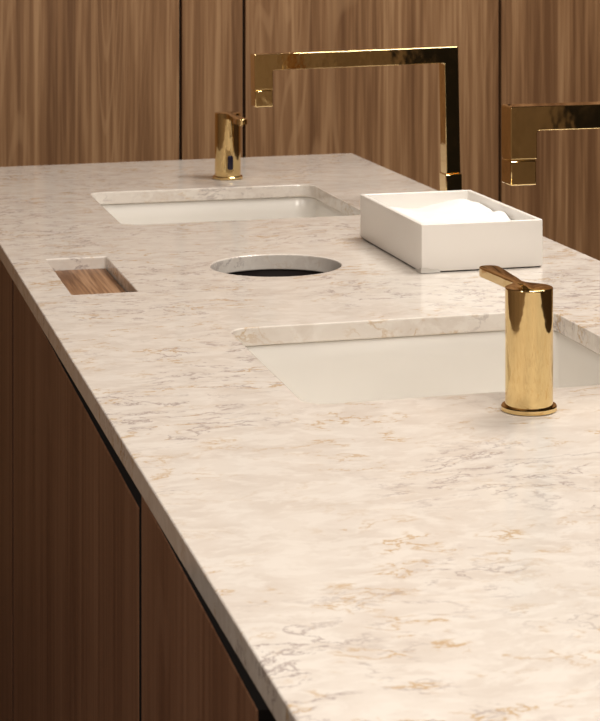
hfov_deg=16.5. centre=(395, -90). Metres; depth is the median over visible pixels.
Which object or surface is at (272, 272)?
waste bin
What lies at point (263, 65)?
faucet
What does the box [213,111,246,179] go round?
soap dispenser
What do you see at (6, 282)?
vanity cabinet
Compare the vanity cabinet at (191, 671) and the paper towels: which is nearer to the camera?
the vanity cabinet at (191, 671)
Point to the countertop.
(434, 558)
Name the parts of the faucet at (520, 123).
spout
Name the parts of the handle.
spout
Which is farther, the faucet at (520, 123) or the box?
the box
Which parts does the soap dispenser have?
spout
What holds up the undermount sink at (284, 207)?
in the countertop
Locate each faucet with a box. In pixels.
[250,46,461,190]
[501,102,599,185]
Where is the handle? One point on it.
(528, 305)
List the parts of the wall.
wall panel, wall panel, wall panel, wall panel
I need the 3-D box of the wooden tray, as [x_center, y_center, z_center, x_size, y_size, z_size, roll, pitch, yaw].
[-0.335,0.424,2.265,0.092,0.020,0.250,0,0,-16]
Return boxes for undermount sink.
[102,197,346,224]
[245,330,599,403]
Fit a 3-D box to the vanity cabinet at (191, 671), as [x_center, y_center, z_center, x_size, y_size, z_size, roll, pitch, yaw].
[0.161,0.859,1.412,0.610,0.882,0.405,0,0,-16]
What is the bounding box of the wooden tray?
[55,268,125,294]
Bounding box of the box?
[360,190,541,272]
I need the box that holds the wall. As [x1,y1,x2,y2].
[0,0,599,260]
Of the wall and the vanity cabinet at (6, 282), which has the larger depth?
the wall
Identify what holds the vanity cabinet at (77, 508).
on the floor
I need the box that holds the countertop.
[0,153,599,720]
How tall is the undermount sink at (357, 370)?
0.140 m
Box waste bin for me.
[228,269,323,276]
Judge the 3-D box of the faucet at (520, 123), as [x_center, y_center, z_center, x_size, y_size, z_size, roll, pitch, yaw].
[0.227,0.287,1.869,0.268,0.226,0.029,0,0,-16]
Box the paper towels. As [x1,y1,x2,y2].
[391,199,509,223]
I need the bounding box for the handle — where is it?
[479,265,556,415]
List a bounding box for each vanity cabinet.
[0,260,12,720]
[13,281,141,720]
[142,497,275,720]

